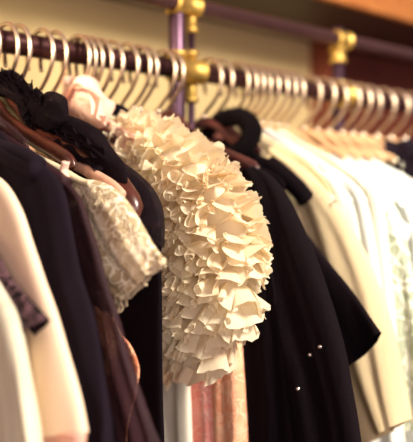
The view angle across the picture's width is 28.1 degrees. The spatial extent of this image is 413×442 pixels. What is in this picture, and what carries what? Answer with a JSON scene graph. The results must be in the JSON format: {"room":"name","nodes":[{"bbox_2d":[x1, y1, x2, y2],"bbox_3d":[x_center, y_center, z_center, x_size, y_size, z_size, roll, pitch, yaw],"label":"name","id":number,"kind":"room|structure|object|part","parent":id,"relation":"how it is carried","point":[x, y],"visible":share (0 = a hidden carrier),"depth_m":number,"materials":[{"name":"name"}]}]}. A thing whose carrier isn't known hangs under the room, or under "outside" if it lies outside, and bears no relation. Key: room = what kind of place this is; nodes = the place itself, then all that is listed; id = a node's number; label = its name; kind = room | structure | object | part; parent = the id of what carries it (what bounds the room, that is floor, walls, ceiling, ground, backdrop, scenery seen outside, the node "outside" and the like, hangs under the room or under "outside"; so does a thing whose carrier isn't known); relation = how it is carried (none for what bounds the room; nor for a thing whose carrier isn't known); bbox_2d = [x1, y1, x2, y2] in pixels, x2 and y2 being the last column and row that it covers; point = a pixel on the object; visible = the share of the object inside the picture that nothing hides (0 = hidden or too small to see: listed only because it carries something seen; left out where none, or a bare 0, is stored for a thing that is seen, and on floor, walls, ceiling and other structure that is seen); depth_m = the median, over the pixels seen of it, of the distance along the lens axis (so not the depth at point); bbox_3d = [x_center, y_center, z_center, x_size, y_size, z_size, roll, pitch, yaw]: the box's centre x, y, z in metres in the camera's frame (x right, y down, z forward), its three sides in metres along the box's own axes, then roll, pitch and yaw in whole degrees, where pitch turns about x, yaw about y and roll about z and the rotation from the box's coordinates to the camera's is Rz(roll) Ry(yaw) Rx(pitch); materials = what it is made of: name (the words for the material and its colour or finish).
{"room":"clothing store","nodes":[
{"label":"clothing store","id":0,"kind":"room"},
{"bbox_2d":[0,0,412,139],"bbox_3d":[0.041,0.050,1.821,4.800,2.700,0.100,0,0,-41],"label":"wall","id":1,"kind":"structure","parent":0,"point":[121,22],"depth_m":1.71,"materials":[{"name":"paint"}]},
{"bbox_2d":[115,0,412,63],"bbox_3d":[0.127,-0.493,1.647,4.700,0.150,0.274,0,0,-41],"label":"rail","id":2,"kind":"object","parent":1,"relation":"attached to","point":[390,22],"visible":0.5,"depth_m":1.69,"materials":[{"name":"brown wood"}]},
{"bbox_2d":[310,41,331,145],"bbox_3d":[0.269,0.491,1.929,0.035,1.818,0.080,0,0,-41],"label":"trim","id":3,"kind":"structure","parent":1,"relation":"attached to","point":[320,55],"depth_m":1.91,"materials":[{"name":"brown wood"}]},
{"bbox_3d":[0.982,1.425,0.751,4.800,0.050,3.350,0,0,-41],"label":"floor","id":4,"kind":"structure","parent":0,"visible":0},
{"bbox_2d":[0,0,412,145],"bbox_3d":[-0.046,0.425,1.086,2.000,1.950,0.044,0,0,-41],"label":"clothes rack","id":5,"kind":"object","parent":4,"relation":"on","point":[183,14],"visible":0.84,"depth_m":1.11,"materials":[{"name":"metal"}]},
{"bbox_2d":[0,31,75,170],"bbox_3d":[-0.244,-0.134,0.904,0.012,0.174,0.370,0,0,-41],"label":"clothes hanger","id":6,"kind":"object","parent":5,"relation":"hanging from","point":[47,147],"visible":0.8,"depth_m":0.81,"materials":[{"name":"wood"}]},
{"bbox_2d":[0,116,165,312],"bbox_3d":[-0.225,0.029,0.884,0.033,0.282,0.594,0,0,-40],"label":"blouse","id":7,"kind":"object","parent":6,"relation":"hanging from","point":[129,257],"visible":0.55,"depth_m":0.69,"materials":[{"name":"beige fabric"}]},
{"bbox_2d":[87,187,99,210],"bbox_3d":[-0.099,-0.019,0.716,0.003,0.021,0.021,0,0,-41],"label":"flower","id":8,"kind":"object","parent":7,"relation":"on","point":[92,187],"depth_m":0.72,"materials":[{"name":"beige fabric"}]},
{"bbox_2d":[93,188,112,205],"bbox_3d":[-0.089,-0.021,0.707,0.021,0.016,0.010,0,0,30],"label":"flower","id":9,"kind":"object","parent":7,"relation":"on","point":[101,196],"depth_m":0.71,"materials":[{"name":"beige fabric"}]},
{"bbox_2d":[99,227,113,252],"bbox_3d":[-0.083,0.016,0.695,0.023,0.023,0.002,0,0,43],"label":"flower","id":10,"kind":"object","parent":7,"relation":"on","point":[106,234],"depth_m":0.70,"materials":[{"name":"beige fabric"}]},
{"bbox_2d":[114,208,128,226],"bbox_3d":[-0.072,-0.003,0.687,0.016,0.016,0.006,0,0,43],"label":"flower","id":11,"kind":"object","parent":7,"relation":"on","point":[121,215],"depth_m":0.69,"materials":[{"name":"beige fabric"}]},
{"bbox_2d":[119,240,127,255],"bbox_3d":[-0.068,0.022,0.678,0.004,0.014,0.015,0,0,-41],"label":"flower","id":12,"kind":"object","parent":7,"relation":"on","point":[124,250],"depth_m":0.68,"materials":[{"name":"beige fabric"}]},
{"bbox_2d":[119,262,132,279],"bbox_3d":[-0.067,0.041,0.685,0.010,0.015,0.021,0,0,-22],"label":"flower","id":13,"kind":"object","parent":7,"relation":"on","point":[125,268],"depth_m":0.68,"materials":[{"name":"beige fabric"}]},
{"bbox_2d":[121,232,132,248],"bbox_3d":[-0.064,0.016,0.676,0.015,0.014,0.005,0,0,20],"label":"flower","id":14,"kind":"object","parent":7,"relation":"on","point":[126,237],"depth_m":0.68,"materials":[{"name":"beige fabric"}]},
{"bbox_2d":[122,220,134,236],"bbox_3d":[-0.066,0.006,0.680,0.016,0.015,0.005,0,0,26],"label":"flower","id":15,"kind":"object","parent":7,"relation":"on","point":[128,226],"depth_m":0.68,"materials":[{"name":"beige fabric"}]},
{"bbox_2d":[126,227,141,244],"bbox_3d":[-0.060,0.013,0.675,0.017,0.016,0.004,0,0,27],"label":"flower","id":16,"kind":"object","parent":7,"relation":"on","point":[133,234],"depth_m":0.68,"materials":[{"name":"beige fabric"}]},
{"bbox_2d":[25,27,55,90],"bbox_3d":[-0.195,-0.153,0.948,0.011,0.135,0.180,0,0,-41],"label":"clothes hanger","id":17,"kind":"object","parent":5,"relation":"hanging from","point":[39,30],"visible":0.26,"depth_m":0.93,"materials":[{"name":"metal"}]},
{"bbox_2d":[72,163,164,441],"bbox_3d":[-0.127,0.275,0.865,0.032,0.728,0.292,0,0,-41],"label":"dress","id":18,"kind":"object","parent":17,"relation":"hanging from","point":[141,320],"visible":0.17,"depth_m":0.78,"materials":[{"name":"black fabric"}]},
{"bbox_2d":[0,21,89,165],"bbox_3d":[-0.228,-0.134,0.919,0.013,0.174,0.370,0,0,-41],"label":"clothes hanger","id":19,"kind":"object","parent":5,"relation":"hanging from","point":[12,108],"visible":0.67,"depth_m":0.89,"materials":[{"name":"brown wood"}]},
{"bbox_2d":[73,160,139,381],"bbox_3d":[-0.145,0.127,0.825,0.030,0.390,0.265,0,0,-41],"label":"camisole","id":20,"kind":"object","parent":19,"relation":"hanging from","point":[85,170],"visible":0.03,"depth_m":0.75,"materials":[{"name":"pink fabric"}]},
{"bbox_2d":[38,30,71,115],"bbox_3d":[-0.182,-0.153,0.959,0.011,0.135,0.180,0,0,-41],"label":"clothes hanger","id":21,"kind":"object","parent":5,"relation":"hanging from","point":[66,49],"visible":0.3,"depth_m":0.94,"materials":[{"name":"silver wood"}]},
{"bbox_2d":[2,23,142,217],"bbox_3d":[-0.219,-0.111,0.926,0.023,0.219,0.480,0,0,-41],"label":"clothes hanger","id":22,"kind":"object","parent":5,"relation":"hanging from","point":[133,197],"visible":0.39,"depth_m":0.76,"materials":[{"name":"wood"}]},
{"bbox_2d":[0,67,127,183],"bbox_3d":[-0.205,0.218,0.888,0.061,0.764,0.372,0,0,-41],"label":"garment","id":23,"kind":"object","parent":22,"relation":"hanging from","point":[49,109],"visible":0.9,"depth_m":0.81,"materials":[{"name":"black fabric"}]},
{"bbox_2d":[34,34,116,152],"bbox_3d":[-0.159,-0.153,0.980,0.011,0.135,0.180,0,0,-41],"label":"clothes hanger","id":24,"kind":"object","parent":5,"relation":"hanging from","point":[113,138],"visible":0.41,"depth_m":0.95,"materials":[{"name":"silver wood"}]},
{"bbox_2d":[29,75,140,160],"bbox_3d":[-0.167,0.115,0.972,0.045,0.571,0.299,0,0,-41],"label":"blouse","id":25,"kind":"object","parent":24,"relation":"hanging from","point":[85,98],"visible":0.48,"depth_m":0.93,"materials":[{"name":"pink fabric"}]},
{"bbox_2d":[67,35,97,77],"bbox_3d":[-0.152,-0.153,0.985,0.011,0.135,0.180,0,0,-41],"label":"clothes hanger","id":26,"kind":"object","parent":5,"relation":"hanging from","point":[95,64],"visible":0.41,"depth_m":0.96,"materials":[{"name":"silver wood"}]},
{"bbox_2d":[74,36,104,82],"bbox_3d":[-0.145,-0.153,0.992,0.011,0.135,0.180,0,0,-41],"label":"clothes hanger","id":27,"kind":"object","parent":5,"relation":"hanging from","point":[102,66],"visible":0.2,"depth_m":0.97,"materials":[{"name":"silver metal"}]},
{"bbox_2d":[103,107,273,390],"bbox_3d":[-0.100,0.028,0.937,0.110,0.317,0.448,0,0,-44],"label":"ruffle bolero","id":28,"kind":"object","parent":27,"relation":"hanging from","point":[218,243],"visible":0.58,"depth_m":0.80,"materials":[{"name":"beige fabric"}]},
{"bbox_2d":[83,38,113,117],"bbox_3d":[-0.135,-0.153,1.000,0.011,0.135,0.180,0,0,-41],"label":"clothes hanger","id":29,"kind":"object","parent":5,"relation":"hanging from","point":[103,40],"visible":0.24,"depth_m":0.98,"materials":[{"name":"silver metal"}]},
{"bbox_2d":[111,104,128,116],"bbox_3d":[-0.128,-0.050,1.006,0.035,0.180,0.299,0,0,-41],"label":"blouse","id":30,"kind":"object","parent":29,"relation":"hanging from","point":[118,107],"visible":0.02,"depth_m":0.97,"materials":[{"name":"black fabric"}]},
{"bbox_2d":[95,40,124,99],"bbox_3d":[-0.123,-0.153,1.011,0.011,0.135,0.180,0,0,-41],"label":"clothes hanger","id":31,"kind":"object","parent":5,"relation":"hanging from","point":[114,42],"visible":0.26,"depth_m":0.99,"materials":[{"name":"silver metal"}]},
{"bbox_2d":[110,42,139,110],"bbox_3d":[-0.106,-0.153,1.025,0.011,0.135,0.180,0,0,-42],"label":"clothes hanger","id":32,"kind":"object","parent":5,"relation":"hanging from","point":[126,44],"visible":0.35,"depth_m":1.00,"materials":[{"name":"silver metal"}]},
{"bbox_2d":[163,382,192,441],"bbox_3d":[-0.077,0.294,0.994,0.028,0.818,0.231,0,0,-41],"label":"dress","id":33,"kind":"object","parent":32,"relation":"hanging from","point":[177,414],"visible":0.06,"depth_m":0.93,"materials":[{"name":"white fabric"}]},
{"bbox_2d":[122,44,152,112],"bbox_3d":[-0.092,-0.153,1.038,0.011,0.135,0.180,0,0,-41],"label":"clothes hanger","id":34,"kind":"object","parent":5,"relation":"hanging from","point":[138,46],"visible":0.27,"depth_m":1.02,"materials":[{"name":"silver metal"}]},
{"bbox_2d":[191,343,247,441],"bbox_3d":[-0.048,0.255,0.992,0.034,0.717,0.282,0,0,-41],"label":"dress","id":35,"kind":"object","parent":34,"relation":"hanging from","point":[218,409],"visible":0.16,"depth_m":0.91,"materials":[{"name":"pink fabric"}]},
{"bbox_2d":[128,46,159,110],"bbox_3d":[-0.084,-0.153,1.045,0.011,0.135,0.180,0,0,-41],"label":"clothes hanger","id":36,"kind":"object","parent":5,"relation":"hanging from","point":[149,48],"visible":0.38,"depth_m":1.02,"materials":[{"name":"silver metal"}]},
{"bbox_2d":[189,129,293,441],"bbox_3d":[0.000,0.282,0.962,0.026,0.841,0.347,0,0,-41],"label":"dress","id":37,"kind":"object","parent":36,"relation":"hanging from","point":[267,399],"visible":0.15,"depth_m":0.88,"materials":[{"name":"black fabric"}]},
{"bbox_2d":[146,49,177,118],"bbox_3d":[-0.063,-0.153,1.064,0.011,0.135,0.180,0,0,-41],"label":"clothes hanger","id":38,"kind":"object","parent":5,"relation":"hanging from","point":[158,109],"visible":0.36,"depth_m":1.04,"materials":[{"name":"silver wood"}]},
{"bbox_3d":[-0.039,0.425,1.101,0.023,1.950,0.023,0,0,-41],"label":"post","id":39,"kind":"part","parent":5,"relation":"part of","materials":[{"name":"metal"}]},
{"bbox_3d":[-0.021,0.546,1.117,0.010,1.708,0.010,0,0,-41],"label":"post","id":40,"kind":"part","parent":5,"relation":"part of","materials":[{"name":"metal"}]},
{"bbox_3d":[-0.042,-0.200,1.082,2.000,0.026,0.026,0,0,-41],"label":"hanging rail","id":41,"kind":"part","parent":5,"relation":"part of","materials":[{"name":"metal"}]},
{"bbox_2d":[154,50,259,170],"bbox_3d":[-0.053,-0.137,1.073,0.014,0.168,0.344,0,0,-41],"label":"clothes hanger","id":42,"kind":"object","parent":5,"relation":"hanging from","point":[245,162],"visible":0.38,"depth_m":1.04,"materials":[{"name":"wood"}]},
{"bbox_2d":[241,166,361,441],"bbox_3d":[-0.038,0.269,1.037,0.048,0.662,0.613,0,0,-41],"label":"jacket","id":43,"kind":"object","parent":42,"relation":"hanging from","point":[322,404],"visible":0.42,"depth_m":0.85,"materials":[{"name":"black fabric"}]},
{"bbox_2d":[195,57,237,144],"bbox_3d":[-0.004,-0.153,1.116,0.011,0.135,0.180,0,0,-41],"label":"clothes hanger","id":44,"kind":"object","parent":5,"relation":"hanging from","point":[203,121],"visible":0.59,"depth_m":1.09,"materials":[{"name":"brown wood"}]},
{"bbox_2d":[201,105,380,365],"bbox_3d":[0.011,0.162,1.106,0.067,0.636,0.570,0,0,-41],"label":"jacket","id":45,"kind":"object","parent":44,"relation":"hanging from","point":[359,332],"visible":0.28,"depth_m":0.93,"materials":[{"name":"black fabric"}]},
{"bbox_2d":[199,59,261,154],"bbox_3d":[0.012,-0.153,1.129,0.011,0.135,0.180,0,0,-41],"label":"clothes hanger","id":46,"kind":"object","parent":5,"relation":"hanging from","point":[232,131],"visible":0.42,"depth_m":1.10,"materials":[{"name":"silver wood"}]},
{"bbox_2d":[211,139,312,205],"bbox_3d":[0.016,0.105,1.112,0.019,0.430,0.333,0,0,-41],"label":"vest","id":47,"kind":"object","parent":46,"relation":"hanging from","point":[294,185],"visible":0.09,"depth_m":1.01,"materials":[{"name":"black fabric"}]},
{"bbox_2d":[218,62,250,107],"bbox_3d":[0.034,-0.154,1.149,0.011,0.133,0.170,0,0,-41],"label":"clothes hanger","id":48,"kind":"object","parent":5,"relation":"hanging from","point":[240,64],"visible":0.26,"depth_m":1.12,"materials":[{"name":"metal"}]},
{"bbox_2d":[262,132,360,241],"bbox_3d":[0.018,0.337,1.150,0.044,0.930,0.515,0,0,-43],"label":"blouse","id":49,"kind":"object","parent":48,"relation":"hanging from","point":[339,195],"visible":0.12,"depth_m":0.99,"materials":[{"name":"white fabric"}]},
{"bbox_2d":[233,126,412,441],"bbox_3d":[0.028,0.135,1.121,0.046,0.530,0.572,0,0,-43],"label":"jacket","id":50,"kind":"object","parent":48,"relation":"hanging from","point":[381,396],"visible":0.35,"depth_m":0.94,"materials":[{"name":"beige fabric"}]},
{"bbox_2d":[226,63,258,108],"bbox_3d":[0.046,-0.154,1.159,0.011,0.133,0.170,0,0,-41],"label":"clothes hanger","id":51,"kind":"object","parent":5,"relation":"hanging from","point":[247,65],"visible":0.3,"depth_m":1.14,"materials":[{"name":"silver wood"}]},
{"bbox_2d":[262,128,399,441],"bbox_3d":[0.048,0.337,1.166,0.046,0.930,0.532,0,0,-41],"label":"dress","id":52,"kind":"object","parent":51,"relation":"hanging from","point":[358,199],"visible":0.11,"depth_m":1.01,"materials":[{"name":"white fabric"}]},
{"bbox_2d":[233,64,265,112],"bbox_3d":[0.056,-0.154,1.168,0.011,0.133,0.170,0,0,-41],"label":"clothes hanger","id":53,"kind":"object","parent":5,"relation":"hanging from","point":[256,67],"visible":0.3,"depth_m":1.15,"materials":[{"name":"silver wood"}]},
{"bbox_2d":[240,65,272,127],"bbox_3d":[0.066,-0.154,1.177,0.011,0.133,0.170,0,0,-41],"label":"clothes hanger","id":54,"kind":"object","parent":5,"relation":"hanging from","point":[264,69],"visible":0.28,"depth_m":1.16,"materials":[{"name":"silver wood"}]},
{"bbox_2d":[248,67,280,129],"bbox_3d":[0.078,-0.154,1.188,0.011,0.133,0.170,0,0,-41],"label":"clothes hanger","id":55,"kind":"object","parent":5,"relation":"hanging from","point":[270,69],"visible":0.33,"depth_m":1.17,"materials":[{"name":"silver wood"}]},
{"bbox_2d":[273,130,405,441],"bbox_3d":[0.074,0.337,1.182,0.046,0.930,0.542,0,0,-41],"label":"dress","id":56,"kind":"object","parent":55,"relation":"hanging from","point":[372,194],"visible":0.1,"depth_m":1.02,"materials":[{"name":"white fabric"}]},
{"bbox_3d":[-0.044,-0.288,1.085,2.000,0.021,0.021,0,0,-41],"label":"rail","id":57,"kind":"part","parent":5,"relation":"part of","materials":[{"name":"metal"}]},
{"bbox_2d":[257,68,289,129],"bbox_3d":[0.092,-0.154,1.200,0.011,0.133,0.170,0,0,-41],"label":"clothes hanger","id":58,"kind":"object","parent":5,"relation":"hanging from","point":[270,122],"visible":0.3,"depth_m":1.18,"materials":[{"name":"silver wood"}]},
{"bbox_2d":[265,70,320,150],"bbox_3d":[0.105,-0.154,1.211,0.011,0.133,0.170,0,0,-41],"label":"clothes hanger","id":59,"kind":"object","parent":5,"relation":"hanging from","point":[278,123],"visible":0.37,"depth_m":1.19,"materials":[{"name":"silver wood"}]},
{"bbox_2d":[380,191,412,431],"bbox_3d":[0.097,0.355,1.208,0.044,0.930,0.533,0,0,-41],"label":"dress","id":60,"kind":"object","parent":59,"relation":"hanging from","point":[401,266],"visible":0.02,"depth_m":1.04,"materials":[{"name":"white fabric"}]},
{"bbox_2d":[273,71,329,155],"bbox_3d":[0.118,-0.154,1.223,0.011,0.133,0.170,0,0,-41],"label":"clothes hanger","id":61,"kind":"object","parent":5,"relation":"hanging from","point":[304,137],"visible":0.46,"depth_m":1.20,"materials":[{"name":"silver wood"}]},
{"bbox_2d":[290,74,346,158],"bbox_3d":[0.146,-0.154,1.247,0.011,0.133,0.170,0,0,-41],"label":"clothes hanger","id":62,"kind":"object","parent":5,"relation":"hanging from","point":[332,149],"visible":0.63,"depth_m":1.22,"materials":[{"name":"brown wood"}]},
{"bbox_2d":[321,146,412,441],"bbox_3d":[0.131,0.355,1.252,0.046,0.930,0.514,0,0,-41],"label":"dress","id":63,"kind":"object","parent":62,"relation":"hanging from","point":[402,201],"visible":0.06,"depth_m":1.11,"materials":[{"name":"white fabric"}]},
{"bbox_2d":[304,77,360,159],"bbox_3d":[0.170,-0.154,1.268,0.011,0.133,0.170,0,0,-42],"label":"clothes hanger","id":64,"kind":"object","parent":5,"relation":"hanging from","point":[325,135],"visible":0.64,"depth_m":1.24,"materials":[{"name":"brown wood"}]},
{"bbox_2d":[347,155,412,198],"bbox_3d":[0.155,0.355,1.273,0.047,0.930,0.514,0,0,-41],"label":"dress","id":65,"kind":"object","parent":64,"relation":"hanging from","point":[386,177],"visible":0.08,"depth_m":1.17,"materials":[{"name":"white fabric"}]},
{"bbox_3d":[0.210,0.546,1.320,0.019,1.708,0.019,0,0,-41],"label":"post","id":66,"kind":"part","parent":5,"relation":"part of","materials":[{"name":"metal"}]},
{"bbox_2d":[312,79,372,161],"bbox_3d":[0.191,-0.154,1.287,0.011,0.133,0.170,0,0,-41],"label":"clothes hanger","id":67,"kind":"object","parent":5,"relation":"hanging from","point":[365,155],"visible":0.56,"depth_m":1.26,"materials":[{"name":"brown wood"}]},
{"bbox_2d":[361,158,412,441],"bbox_3d":[0.190,0.355,1.302,0.046,0.930,0.515,0,0,-41],"label":"blouse","id":68,"kind":"object","parent":67,"relation":"hanging from","point":[398,176],"visible":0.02,"depth_m":1.21,"materials":[{"name":"white fabric"}]},
{"bbox_2d":[327,81,385,162],"bbox_3d":[0.215,-0.154,1.308,0.011,0.133,0.170,0,0,-41],"label":"clothes hanger","id":69,"kind":"object","parent":5,"relation":"hanging from","point":[377,156],"visible":0.54,"depth_m":1.28,"materials":[{"name":"brown wood"}]},
{"bbox_2d":[381,153,403,173],"bbox_3d":[0.221,0.352,1.331,0.044,0.965,0.513,0,0,-41],"label":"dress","id":70,"kind":"object","parent":69,"relation":"hanging from","point":[396,159],"visible":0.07,"depth_m":1.23,"materials":[{"name":"beige fabric"}]},
{"bbox_2d":[350,85,384,148],"bbox_3d":[0.255,-0.154,1.343,0.011,0.133,0.170,0,0,-41],"label":"clothes hanger","id":71,"kind":"object","parent":5,"relation":"hanging from","point":[376,142],"visible":0.44,"depth_m":1.32,"materials":[{"name":"silver wood"}]},
{"bbox_2d":[344,139,412,179],"bbox_3d":[0.256,0.135,1.345,0.039,0.530,0.342,0,0,-41],"label":"navy top","id":72,"kind":"object","parent":71,"relation":"hanging from","point":[402,150],"visible":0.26,"depth_m":1.27,"materials":[{"name":"fabric"}]},
{"bbox_2d":[344,83,395,162],"bbox_3d":[0.235,-0.154,1.326,0.011,0.133,0.170,0,0,-42],"label":"clothes hanger","id":73,"kind":"object","parent":5,"relation":"hanging from","point":[370,144],"visible":0.46,"depth_m":1.30,"materials":[{"name":"brown wood"}]},
{"bbox_2d":[364,87,396,139],"bbox_3d":[0.282,-0.154,1.368,0.011,0.133,0.170,0,0,-42],"label":"clothes hanger","id":74,"kind":"object","parent":5,"relation":"hanging from","point":[377,136],"visible":0.38,"depth_m":1.35,"materials":[{"name":"silver wood"}]},
{"bbox_2d":[379,90,410,141],"bbox_3d":[0.311,-0.154,1.393,0.011,0.133,0.170,0,0,-42],"label":"clothes hanger","id":75,"kind":"object","parent":5,"relation":"hanging from","point":[391,135],"visible":0.35,"depth_m":1.38,"materials":[{"name":"silver wood"}]},
{"bbox_2d":[393,92,412,139],"bbox_3d":[0.341,-0.154,1.419,0.011,0.133,0.170,0,0,-41],"label":"clothes hanger","id":76,"kind":"object","parent":5,"relation":"hanging from","point":[410,131],"visible":0.2,"depth_m":1.41,"materials":[{"name":"silver wood"}]},
{"label":"clothes hanger","id":77,"kind":"object","parent":5,"relation":"hanging from","visible":0},
{"bbox_2d":[0,117,159,441],"bbox_3d":[-0.233,0.145,0.847,0.026,0.550,0.636,0,0,-41],"label":"garment","id":78,"kind":"object","parent":77,"relation":"hanging from","point":[133,422],"visible":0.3,"depth_m":0.66,"materials":[{"name":"brown fabric"}]},
{"label":"clothes hanger","id":79,"kind":"object","parent":5,"relation":"hanging from","visible":0},
{"bbox_2d":[0,257,49,335],"bbox_3d":[-0.309,0.085,0.819,0.026,0.430,0.581,0,0,-41],"label":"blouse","id":80,"kind":"object","parent":79,"relation":"hanging from","point":[31,317],"visible":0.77,"depth_m":0.62,"materials":[{"name":"fabric"}]},
{"label":"clothes hanger","id":81,"kind":"object","parent":5,"relation":"hanging from","visible":0},
{"bbox_2d":[0,283,42,441],"bbox_3d":[-0.315,0.145,0.801,0.040,0.550,0.600,0,0,-41],"label":"blouse","id":82,"kind":"object","parent":81,"relation":"hanging from","point":[19,413],"visible":1,"depth_m":0.59,"materials":[{"name":"white fabric"}]},
{"label":"clothes hanger","id":83,"kind":"object","parent":5,"relation":"hanging from","visible":0},
{"bbox_2d":[0,178,88,441],"bbox_3d":[-0.286,0.135,0.820,0.031,0.530,0.610,0,0,-41],"label":"jacket","id":84,"kind":"object","parent":83,"relation":"hanging from","point":[62,415],"visible":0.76,"depth_m":0.62,"materials":[{"name":"beige fabric"}]},
{"label":"clothes hanger","id":85,"kind":"object","parent":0,"visible":0},
{"bbox_2d":[0,131,116,441],"bbox_3d":[-0.261,0.165,0.847,0.034,0.590,0.600,0,0,-41],"label":"jacket","id":86,"kind":"object","parent":85,"relation":"hanging from","point":[39,192],"visible":0.56,"depth_m":0.68,"materials":[{"name":"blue fabric"}]}
]}

